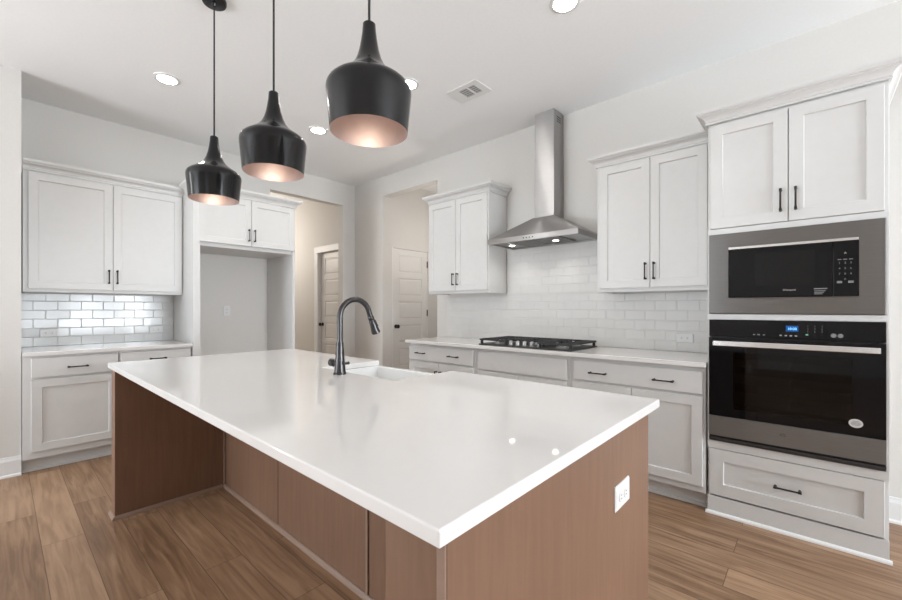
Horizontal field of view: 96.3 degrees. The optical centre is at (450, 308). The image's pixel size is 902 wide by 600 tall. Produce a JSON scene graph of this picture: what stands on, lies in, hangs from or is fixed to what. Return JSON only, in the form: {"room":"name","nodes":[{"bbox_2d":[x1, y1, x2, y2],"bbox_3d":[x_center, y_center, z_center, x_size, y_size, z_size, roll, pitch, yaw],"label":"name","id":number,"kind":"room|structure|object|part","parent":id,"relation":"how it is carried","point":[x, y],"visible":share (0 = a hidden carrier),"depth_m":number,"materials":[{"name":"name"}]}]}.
{"room":"kitchen","nodes":[
{"label":"kitchen","id":0,"kind":"room"},
{"bbox_2d":[0,65,20,458],"bbox_3d":[-5.055,-0.269,1.510,0.690,3.030,4.712,0,0,42],"label":"wall","id":1,"kind":"structure","parent":0,"point":[10,78],"depth_m":3.00,"materials":[{"name":"paint"}]},
{"bbox_2d":[0,455,20,479],"bbox_3d":[-4.088,1.174,2.053,0.028,0.145,2.612,0,0,42],"label":"baseboard","id":2,"kind":"structure","parent":1,"relation":"attached to","point":[9,466],"depth_m":2.98,"materials":[{"name":"paint"}]},
{"bbox_2d":[21,98,354,356],"bbox_3d":[-2.573,-0.269,4.714,0.120,3.030,3.600,0,0,42],"label":"wall","id":3,"kind":"structure","parent":0,"point":[49,133],"depth_m":4.50,"materials":[{"name":"paint"}]},
{"bbox_2d":[21,293,172,346],"bbox_3d":[-3.278,0.100,3.826,0.009,0.461,1.103,0,0,42],"label":"tile backsplash","id":4,"kind":"structure","parent":3,"relation":"attached to","point":[78,318],"depth_m":3.76,"materials":[{"name":"white tile"}]},
{"bbox_2d":[40,329,57,336],"bbox_3d":[-3.522,0.216,3.540,0.008,0.072,0.116,0,0,42],"label":"wall outlet","id":5,"kind":"object","parent":4,"relation":"attached to","point":[43,332],"visible":1,"depth_m":3.54,"materials":[{"name":"white plastic"}]},
{"bbox_2d":[149,326,162,332],"bbox_3d":[-3.006,0.216,4.117,0.008,0.072,0.116,0,0,42],"label":"wall outlet","id":6,"kind":"object","parent":4,"relation":"attached to","point":[152,329],"visible":1,"depth_m":4.12,"materials":[{"name":"white plastic"}]},
{"bbox_2d":[21,157,183,295],"bbox_3d":[-3.138,-0.661,3.707,0.376,1.058,1.095,0,0,42],"label":"upper cabinet","id":7,"kind":"object","parent":3,"relation":"attached to","point":[83,230],"visible":0.99,"depth_m":3.54,"materials":[{"name":"white paint"}]},
{"bbox_3d":[-3.204,-0.628,3.423,0.020,0.936,0.523,0,0,42],"label":"door","id":8,"kind":"part","parent":7,"relation":"part of","materials":[{"name":"white paint"}]},
{"bbox_3d":[-3.019,-1.149,3.601,0.058,0.082,1.095,0,0,42],"label":"crown moulding","id":9,"kind":"part","parent":7,"relation":"part of","materials":[{"name":"white paint"}]},
{"bbox_3d":[-2.989,-0.277,3.623,0.035,0.125,0.015,0,0,42],"label":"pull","id":10,"kind":"part","parent":7,"relation":"part of","materials":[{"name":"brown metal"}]},
{"bbox_3d":[-2.852,-0.628,3.817,0.020,0.936,0.526,0,0,42],"label":"door","id":11,"kind":"part","parent":7,"relation":"part of","materials":[{"name":"white paint"}]},
{"bbox_2d":[223,306,229,315],"bbox_3d":[-2.567,0.031,4.623,0.008,0.116,0.072,0,0,42],"label":"wall outlet","id":12,"kind":"object","parent":3,"relation":"attached to","point":[226,309],"visible":1,"depth_m":4.62,"materials":[{"name":"white plastic"}]},
{"bbox_2d":[295,200,337,352],"bbox_3d":[-2.659,-0.269,7.018,3.080,3.030,0.120,0,0,42],"label":"wall","id":13,"kind":"structure","parent":0,"point":[316,223],"depth_m":6.64,"materials":[{"name":"paint"}]},
{"bbox_2d":[314,243,337,351],"bbox_3d":[-1.886,0.136,6.234,0.838,2.220,0.020,0,0,42],"label":"trim","id":14,"kind":"structure","parent":13,"relation":"attached to","point":[332,247],"depth_m":6.46,"materials":[{"name":"paint"}]},
{"bbox_2d":[319,251,337,354],"bbox_3d":[-1.853,0.183,6.270,0.640,2.115,0.101,0,0,42],"label":"door","id":15,"kind":"structure","parent":13,"relation":"in","point":[329,260],"depth_m":6.34,"materials":[{"name":"white paint"}]},
{"bbox_2d":[389,189,436,366],"bbox_3d":[-0.396,-0.269,6.189,0.120,3.030,1.500,0,0,42],"label":"wall","id":16,"kind":"structure","parent":0,"point":[408,213],"depth_m":5.90,"materials":[{"name":"paint"}]},
{"bbox_2d":[392,247,392,366],"bbox_3d":[-0.860,0.194,5.669,0.121,2.105,0.016,0,0,42],"label":"trim","id":17,"kind":"structure","parent":16,"relation":"attached to","point":[392,247],"depth_m":5.63,"materials":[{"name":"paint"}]},
{"bbox_2d":[393,248,427,369],"bbox_3d":[-0.577,0.198,5.891,0.101,2.085,0.684,0,0,42],"label":"door","id":18,"kind":"structure","parent":16,"relation":"in","point":[410,312],"depth_m":5.86,"materials":[{"name":"white paint"}]},
{"bbox_2d":[0,0,899,205],"bbox_3d":[-1.071,-1.859,1.427,13.300,0.150,10.500,0,0,42],"label":"ceiling","id":19,"kind":"structure","parent":0,"point":[100,59],"depth_m":2.85,"materials":[{"name":"paint"}]},
{"bbox_2d":[153,72,180,85],"bbox_3d":[-2.210,-1.780,3.144,0.176,0.008,0.176,0,0,42],"label":"recessed light","id":20,"kind":"object","parent":19,"relation":"in","point":[164,78],"visible":1,"depth_m":3.14,"materials":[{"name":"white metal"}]},
{"bbox_2d":[185,0,241,205],"bbox_3d":[-1.370,-1.205,2.338,0.282,1.156,0.282,0,0,42],"label":"pendant lamp","id":21,"kind":"object","parent":19,"relation":"hanging from","point":[210,180],"visible":1,"depth_m":2.29,"materials":[{"name":"black metal"}]},
{"bbox_3d":[-1.370,-0.811,2.338,0.282,0.369,0.282,0,0,42],"label":"lamp shade","id":22,"kind":"part","parent":21,"relation":"part of","materials":[{"name":"black metal"}]},
{"bbox_3d":[-1.370,-1.373,2.338,0.009,0.761,0.009,0,0,42],"label":"cord","id":23,"kind":"part","parent":21,"relation":"part of","materials":[{"name":"black plastic"}]},
{"bbox_2d":[239,0,306,181],"bbox_3d":[-0.804,-1.198,1.832,0.282,1.170,0.282,0,0,42],"label":"pendant lamp","id":24,"kind":"object","parent":19,"relation":"hanging from","point":[270,150],"visible":1,"depth_m":1.75,"materials":[{"name":"black metal"}]},
{"bbox_3d":[-0.804,-0.797,1.832,0.282,0.369,0.282,0,0,42],"label":"lamp shade","id":25,"kind":"part","parent":24,"relation":"part of","materials":[{"name":"black metal"}]},
{"bbox_3d":[-0.804,-1.366,1.832,0.009,0.775,0.009,0,0,42],"label":"cord","id":26,"kind":"part","parent":24,"relation":"part of","materials":[{"name":"black plastic"}]},
{"bbox_2d":[309,126,326,133],"bbox_3d":[-1.331,-1.780,4.047,0.176,0.008,0.176,0,0,42],"label":"recessed light","id":27,"kind":"object","parent":19,"relation":"in","point":[314,129],"visible":1,"depth_m":4.04,"materials":[{"name":"white metal"}]},
{"bbox_2d":[325,0,410,147],"bbox_3d":[-0.275,-1.187,1.359,0.282,1.192,0.282,0,0,42],"label":"pendant lamp","id":28,"kind":"object","parent":19,"relation":"hanging from","point":[369,101],"visible":1,"depth_m":1.28,"materials":[{"name":"black metal"}]},
{"bbox_3d":[-0.275,-1.356,1.359,0.009,0.796,0.009,0,0,42],"label":"cord","id":29,"kind":"part","parent":28,"relation":"part of","materials":[{"name":"black plastic"}]},
{"bbox_2d":[405,78,418,89],"bbox_3d":[-0.342,-1.780,3.214,0.176,0.008,0.176,0,0,42],"label":"recessed light","id":30,"kind":"object","parent":19,"relation":"in","point":[413,84],"visible":0.48,"depth_m":3.19,"materials":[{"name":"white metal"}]},
{"bbox_2d":[446,79,491,102],"bbox_3d":[0.147,-1.779,3.323,0.310,0.007,0.216,0,0,42],"label":"ceiling vent","id":31,"kind":"object","parent":19,"relation":"in","point":[473,89],"visible":1,"depth_m":3.31,"materials":[{"name":"white metal"}]},
{"bbox_2d":[549,0,580,13],"bbox_3d":[0.664,-1.780,2.357,0.176,0.008,0.176,0,0,42],"label":"recessed light","id":32,"kind":"object","parent":19,"relation":"in","point":[556,6],"visible":1,"depth_m":2.37,"materials":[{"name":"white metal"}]},
{"bbox_2d":[0,455,901,599],"bbox_3d":[-1.071,1.306,1.427,13.300,0.120,10.500,0,0,42],"label":"floor","id":33,"kind":"structure","parent":0,"point":[59,540],"depth_m":2.04,"materials":[{"name":"brown wood"}]},
{"bbox_2d":[21,351,118,472],"bbox_3d":[-3.216,0.805,3.408,0.658,0.883,0.562,0,0,42],"label":"base cabinet","id":34,"kind":"object","parent":33,"relation":"on","point":[66,399],"visible":0.86,"depth_m":3.18,"materials":[{"name":"white paint"}]},
{"bbox_3d":[-2.991,0.815,3.233,0.020,0.542,0.511,0,0,42],"label":"door","id":35,"kind":"part","parent":34,"relation":"part of","materials":[{"name":"white paint"}]},
{"bbox_3d":[-2.991,0.453,3.233,0.020,0.150,0.511,0,0,42],"label":"drawer","id":36,"kind":"part","parent":34,"relation":"part of","materials":[{"name":"white paint"}]},
{"bbox_2d":[21,340,192,356],"bbox_3d":[-3.044,0.346,3.616,0.639,0.030,1.106,0,0,42],"label":"countertop","id":37,"kind":"structure","parent":34,"relation":"on","point":[121,346],"depth_m":3.45,"materials":[{"name":"white stone"}]},
{"bbox_2d":[119,347,190,361],"bbox_3d":[-2.849,0.805,3.820,0.658,0.883,0.538,0,0,42],"label":"base cabinet","id":38,"kind":"object","parent":33,"relation":"on","point":[162,353],"visible":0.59,"depth_m":3.60,"materials":[{"name":"white paint"}]},
{"bbox_2d":[174,179,301,356],"bbox_3d":[-2.316,0.020,4.386,0.696,2.452,1.125,0,0,42],"label":"refrigerator surround","id":39,"kind":"object","parent":33,"relation":"on","point":[251,229],"visible":0.77,"depth_m":4.22,"materials":[{"name":"white paint"}]},
{"bbox_3d":[-2.654,0.061,4.052,0.638,2.370,0.060,0,0,42],"label":"panel","id":40,"kind":"part","parent":39,"relation":"part of","materials":[{"name":"white paint"}]},
{"bbox_3d":[-2.238,-0.879,4.026,0.020,0.474,0.476,0,0,42],"label":"door","id":41,"kind":"part","parent":39,"relation":"part of","materials":[{"name":"white paint"}]},
{"bbox_3d":[-2.316,-1.165,4.386,0.696,0.082,1.125,0,0,42],"label":"crown moulding","id":42,"kind":"part","parent":39,"relation":"part of","materials":[{"name":"white paint"}]},
{"bbox_3d":[-1.921,-0.879,4.381,0.020,0.474,0.469,0,0,42],"label":"door","id":43,"kind":"part","parent":39,"relation":"part of","materials":[{"name":"white paint"}]},
{"bbox_3d":[-2.011,0.061,4.771,0.638,2.370,0.028,0,0,42],"label":"panel","id":44,"kind":"part","parent":39,"relation":"part of","materials":[{"name":"white paint"}]},
{"bbox_2d":[108,367,647,599],"bbox_3d":[-0.694,0.804,1.925,2.754,0.884,1.065,0,0,42],"label":"kitchen island","id":45,"kind":"object","parent":33,"relation":"on","point":[564,538],"visible":0.41,"depth_m":1.31,"materials":[{"name":"brown wood"}]},
{"bbox_3d":[-2.023,1.236,2.409,0.128,0.020,0.014,0,0,42],"label":"shoe moulding","id":46,"kind":"part","parent":45,"relation":"part of","materials":[{"name":"brown wood"}]},
{"bbox_3d":[-1.671,0.804,2.808,0.102,0.884,1.050,0,0,42],"label":"panel","id":47,"kind":"part","parent":45,"relation":"part of","materials":[{"name":"brown wood"}]},
{"bbox_3d":[-1.782,1.236,2.594,0.016,0.020,0.582,0,0,42],"label":"shoe moulding","id":48,"kind":"part","parent":45,"relation":"part of","materials":[{"name":"brown wood"}]},
{"bbox_3d":[-1.277,0.804,2.569,0.801,0.884,0.018,0,0,42],"label":"panel","id":49,"kind":"part","parent":45,"relation":"part of","materials":[{"name":"brown wood"}]},
{"bbox_3d":[-0.661,1.236,1.995,2.485,0.020,0.016,0,0,42],"label":"shoe moulding","id":50,"kind":"part","parent":45,"relation":"part of","materials":[{"name":"brown wood"}]},
{"bbox_3d":[-0.661,0.804,2.018,0.839,0.884,0.018,0,0,42],"label":"panel","id":51,"kind":"part","parent":45,"relation":"part of","materials":[{"name":"brown wood"}]},
{"bbox_3d":[-0.035,0.804,1.458,0.835,0.884,0.018,0,0,42],"label":"panel","id":52,"kind":"part","parent":45,"relation":"part of","materials":[{"name":"brown wood"}]},
{"bbox_2d":[108,349,658,548],"bbox_3d":[-0.659,0.346,1.960,2.766,0.030,1.168,0,0,42],"label":"island countertop","id":53,"kind":"structure","parent":45,"relation":"on","point":[433,456],"depth_m":1.16,"materials":[{"name":"white stone"}]},
{"bbox_2d":[328,297,379,374],"bbox_3d":[-0.496,0.136,2.125,0.148,0.391,0.281,0,0,42],"label":"kitchen faucet","id":54,"kind":"object","parent":53,"relation":"on","point":[339,363],"visible":1,"depth_m":2.03,"materials":[{"name":"grey metal"}]},
{"bbox_3d":[-0.498,0.057,2.107,0.029,0.233,0.215,0,0,42],"label":"spout","id":55,"kind":"part","parent":54,"relation":"part of","materials":[{"name":"grey metal"}]},
{"bbox_2d":[346,365,432,380],"bbox_3d":[-0.359,0.499,2.202,0.644,0.274,0.419,0,0,42],"label":"sink","id":56,"kind":"object","parent":53,"relation":"in","point":[383,372],"visible":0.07,"depth_m":2.44,"materials":[{"name":"white ceramic"}]},
{"bbox_3d":[0.332,0.804,1.020,0.018,0.884,1.036,0,0,42],"label":"panel","id":57,"kind":"part","parent":45,"relation":"part of","materials":[{"name":"brown wood"}]},
{"bbox_2d":[614,476,628,512],"bbox_3d":[0.509,0.550,1.198,0.008,0.072,0.116,0,0,42],"label":"wall outlet","id":58,"kind":"object","parent":45,"relation":"attached to","point":[621,491],"visible":1,"depth_m":1.19,"materials":[{"name":"white plastic"}]},
{"bbox_2d":[619,491,622,501],"bbox_3d":[0.498,0.550,1.181,0.002,0.031,0.031,0,0,42],"label":"socket","id":59,"kind":"object","parent":58,"relation":"attached to","point":[620,492],"depth_m":1.18,"materials":[{"name":"grey plastic"}]},
{"bbox_2d":[624,486,627,496],"bbox_3d":[0.524,0.550,1.211,0.002,0.031,0.031,0,0,42],"label":"socket","id":60,"kind":"object","parent":58,"relation":"attached to","point":[625,487],"depth_m":1.21,"materials":[{"name":"grey plastic"}]},
{"bbox_2d":[409,343,476,373],"bbox_3d":[0.076,0.805,4.170,0.898,0.883,0.638,0,0,42],"label":"base cabinet","id":61,"kind":"object","parent":33,"relation":"on","point":[434,359],"visible":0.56,"depth_m":3.94,"materials":[{"name":"white paint"}]},
{"bbox_3d":[-0.274,0.822,4.115,0.426,0.552,0.020,0,0,42],"label":"door","id":62,"kind":"part","parent":61,"relation":"part of","materials":[{"name":"white paint"}]},
{"bbox_3d":[-0.114,0.460,3.972,0.856,0.141,0.020,0,0,42],"label":"drawer","id":63,"kind":"part","parent":61,"relation":"part of","materials":[{"name":"white paint"}]},
{"bbox_3d":[0.046,0.822,3.828,0.426,0.552,0.020,0,0,42],"label":"door","id":64,"kind":"part","parent":61,"relation":"part of","materials":[{"name":"white paint"}]},
{"bbox_2d":[405,337,707,367],"bbox_3d":[0.738,0.346,3.584,2.713,0.030,0.631,0,0,42],"label":"countertop","id":65,"kind":"structure","parent":61,"relation":"on","point":[691,359],"depth_m":3.02,"materials":[{"name":"white stone"}]},
{"bbox_2d":[479,336,596,351],"bbox_3d":[0.750,0.303,3.562,0.894,0.056,0.500,0,0,42],"label":"gas cooktop","id":66,"kind":"object","parent":65,"relation":"in","point":[557,344],"visible":1,"depth_m":3.45,"materials":[{"name":"black metal"}]},
{"bbox_3d":[0.750,0.325,3.562,0.894,0.012,0.500,0,0,42],"label":"plate","id":67,"kind":"part","parent":66,"relation":"part of","materials":[{"name":"metal"}]},
{"bbox_2d":[477,349,570,386],"bbox_3d":[0.761,0.805,3.581,0.905,0.883,0.603,0,0,42],"label":"base cabinet","id":68,"kind":"object","parent":33,"relation":"on","point":[532,367],"visible":0.17,"depth_m":3.31,"materials":[{"name":"white paint"}]},
{"bbox_3d":[0.409,0.830,3.504,0.422,0.536,0.020,0,0,42],"label":"door","id":69,"kind":"part","parent":68,"relation":"part of","materials":[{"name":"white paint"}]},
{"bbox_3d":[0.726,0.830,3.220,0.422,0.536,0.020,0,0,42],"label":"door","id":70,"kind":"part","parent":68,"relation":"part of","materials":[{"name":"white paint"}]},
{"bbox_2d":[571,357,707,507],"bbox_3d":[1.415,0.805,2.973,0.877,0.883,0.638,0,0,42],"label":"base cabinet","id":71,"kind":"object","parent":33,"relation":"on","point":[677,429],"visible":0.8,"depth_m":2.61,"materials":[{"name":"white paint"}]},
{"bbox_3d":[1.048,0.467,2.897,0.125,0.014,0.036,0,0,42],"label":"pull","id":72,"kind":"part","parent":71,"relation":"part of","materials":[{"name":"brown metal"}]},
{"bbox_3d":[1.082,0.822,2.903,0.414,0.552,0.020,0,0,42],"label":"door","id":73,"kind":"part","parent":71,"relation":"part of","materials":[{"name":"white paint"}]},
{"bbox_3d":[1.238,0.460,2.763,0.832,0.141,0.020,0,0,42],"label":"drawer","id":74,"kind":"part","parent":71,"relation":"part of","materials":[{"name":"white paint"}]},
{"bbox_3d":[1.368,0.467,2.611,0.125,0.014,0.036,0,0,42],"label":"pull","id":75,"kind":"part","parent":71,"relation":"part of","materials":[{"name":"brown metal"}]},
{"bbox_3d":[1.393,0.822,2.624,0.414,0.552,0.020,0,0,42],"label":"door","id":76,"kind":"part","parent":71,"relation":"part of","materials":[{"name":"white paint"}]},
{"bbox_2d":[695,54,901,565],"bbox_3d":[2.033,0.023,2.421,0.875,2.447,0.636,0,0,42],"label":"tall cabinet","id":77,"kind":"object","parent":33,"relation":"on","point":[815,151],"visible":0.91,"depth_m":2.17,"materials":[{"name":"white paint"}]},
{"bbox_3d":[1.722,-0.793,2.350,0.363,0.625,0.020,0,0,42],"label":"door","id":78,"kind":"part","parent":77,"relation":"part of","materials":[{"name":"white paint"}]},
{"bbox_3d":[1.817,-0.597,2.229,0.015,0.125,0.035,0,0,42],"label":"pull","id":79,"kind":"part","parent":77,"relation":"part of","materials":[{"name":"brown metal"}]},
{"bbox_3d":[1.839,0.992,2.210,0.120,0.014,0.036,0,0,42],"label":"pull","id":80,"kind":"part","parent":77,"relation":"part of","materials":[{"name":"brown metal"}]},
{"bbox_3d":[1.865,-0.597,2.187,0.015,0.125,0.035,0,0,42],"label":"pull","id":81,"kind":"part","parent":77,"relation":"part of","materials":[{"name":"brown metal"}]},
{"bbox_3d":[1.857,0.989,2.230,0.732,0.278,0.020,0,0,42],"label":"drawer","id":82,"kind":"part","parent":77,"relation":"part of","materials":[{"name":"white paint"}]},
{"bbox_2d":[709,319,885,471],"bbox_3d":[1.995,0.433,2.380,0.735,0.728,0.568,0,0,42],"label":"wall oven","id":83,"kind":"object","parent":77,"relation":"in","point":[810,389],"visible":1,"depth_m":2.16,"materials":[{"name":"black metal"}]},
{"bbox_3d":[1.849,0.702,2.218,0.735,0.117,0.044,0,0,42],"label":"door panel","id":84,"kind":"part","parent":83,"relation":"part of","materials":[{"name":"metal"}]},
{"bbox_3d":[1.850,0.408,2.219,0.735,0.467,0.042,0,0,42],"label":"door","id":85,"kind":"part","parent":83,"relation":"part of","materials":[{"name":"black glass"}]},
{"bbox_3d":[1.855,0.118,2.225,0.735,0.100,0.034,0,0,42],"label":"control panel","id":86,"kind":"part","parent":83,"relation":"part of","materials":[{"name":"black glass"}]},
{"bbox_2d":[709,218,885,314],"bbox_3d":[1.982,-0.205,2.366,0.735,0.474,0.427,0,0,42],"label":"microwave oven","id":87,"kind":"object","parent":77,"relation":"in","point":[839,267],"visible":1,"depth_m":2.17,"materials":[{"name":"metal"}]},
{"bbox_3d":[1.817,-0.203,2.252,0.448,0.282,0.036,0,0,42],"label":"door","id":88,"kind":"part","parent":87,"relation":"part of","materials":[{"name":"black glass"}]},
{"bbox_2d":[814,288,826,293],"bbox_3d":[1.938,-0.090,2.120,0.052,0.032,0.001,0,0,42],"label":"print","id":89,"kind":"object","parent":87,"relation":"attached to","point":[816,290],"depth_m":2.12,"materials":[{"name":"grey"}]},
{"bbox_3d":[2.022,-0.203,2.069,0.094,0.282,0.036,0,0,42],"label":"control panel","id":90,"kind":"part","parent":87,"relation":"part of","materials":[{"name":"black glass"}]},
{"bbox_3d":[2.033,-1.160,2.421,0.875,0.082,0.636,0,0,42],"label":"crown moulding","id":91,"kind":"part","parent":77,"relation":"part of","materials":[{"name":"white paint"}]},
{"bbox_3d":[1.851,1.237,2.218,0.779,0.018,0.014,0,0,42],"label":"shoe moulding","id":92,"kind":"part","parent":77,"relation":"part of","materials":[{"name":"paint"}]},
{"bbox_3d":[1.860,0.185,2.228,0.759,1.322,0.018,0,0,42],"label":"frame","id":93,"kind":"part","parent":77,"relation":"part of","materials":[{"name":"white paint"}]},
{"bbox_3d":[1.995,-0.793,2.106,0.361,0.625,0.020,0,0,42],"label":"door","id":94,"kind":"part","parent":77,"relation":"part of","materials":[{"name":"white paint"}]},
{"bbox_2d":[355,0,901,498],"bbox_3d":[2.210,-0.269,2.772,9.600,3.030,0.120,0,0,42],"label":"wall","id":95,"kind":"structure","parent":0,"point":[665,109],"depth_m":3.34,"materials":[{"name":"paint"}]},
{"bbox_2d":[422,180,511,294],"bbox_3d":[0.148,-0.685,4.288,0.931,1.067,0.366,0,0,42],"label":"upper cabinet","id":96,"kind":"object","parent":95,"relation":"attached to","point":[462,221],"visible":0.98,"depth_m":4.10,"materials":[{"name":"white paint"}]},
{"bbox_3d":[-0.092,-0.653,4.321,0.388,0.943,0.020,0,0,42],"label":"door","id":97,"kind":"part","parent":96,"relation":"part of","materials":[{"name":"white paint"}]},
{"bbox_3d":[0.148,-1.178,4.288,0.931,0.082,0.366,0,0,42],"label":"crown moulding","id":98,"kind":"part","parent":96,"relation":"part of","materials":[{"name":"white paint"}]},
{"bbox_3d":[0.204,-0.653,4.056,0.399,0.943,0.020,0,0,42],"label":"door","id":99,"kind":"part","parent":96,"relation":"part of","materials":[{"name":"white paint"}]},
{"bbox_2d":[488,108,596,249],"bbox_3d":[0.817,-1.185,3.635,0.883,1.193,0.449,0,0,42],"label":"range hood","id":100,"kind":"object","parent":95,"relation":"attached to","point":[549,227],"visible":0.99,"depth_m":3.63,"materials":[{"name":"metal"}]},
{"bbox_2d":[447,241,707,352],"bbox_3d":[0.954,-0.129,3.808,2.690,0.919,0.009,0,0,42],"label":"tile backsplash","id":101,"kind":"structure","parent":95,"relation":"attached to","point":[559,274],"depth_m":3.66,"materials":[{"name":"white tile"}]},
{"bbox_2d":[676,333,692,342],"bbox_3d":[1.771,0.226,3.065,0.116,0.072,0.008,0,0,42],"label":"wall outlet","id":102,"kind":"object","parent":101,"relation":"attached to","point":[680,337],"visible":1,"depth_m":3.06,"materials":[{"name":"white plastic"}]},
{"bbox_2d":[587,129,707,293],"bbox_3d":[1.520,-0.657,3.061,0.851,1.067,0.366,0,0,42],"label":"upper cabinet","id":103,"kind":"object","parent":95,"relation":"attached to","point":[652,197],"visible":0.81,"depth_m":2.90,"materials":[{"name":"white paint"}]},
{"bbox_3d":[1.314,-0.625,3.064,0.364,0.943,0.020,0,0,42],"label":"door","id":104,"kind":"part","parent":103,"relation":"part of","materials":[{"name":"white paint"}]},
{"bbox_3d":[1.520,-1.150,3.061,0.851,0.082,0.366,0,0,42],"label":"crown moulding","id":105,"kind":"part","parent":103,"relation":"part of","materials":[{"name":"white paint"}]},
{"bbox_3d":[1.455,-0.271,2.902,0.015,0.125,0.035,0,0,42],"label":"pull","id":106,"kind":"part","parent":103,"relation":"part of","materials":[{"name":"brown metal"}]},
{"bbox_3d":[1.584,-0.625,2.822,0.354,0.943,0.020,0,0,42],"label":"door","id":107,"kind":"part","parent":103,"relation":"part of","materials":[{"name":"white paint"}]},
{"bbox_2d":[889,496,901,524],"bbox_3d":[3.727,1.174,1.318,3.200,0.145,0.028,0,0,42],"label":"baseboard","id":108,"kind":"structure","parent":95,"relation":"attached to","point":[895,504],"depth_m":2.34,"materials":[{"name":"paint"}]}
]}

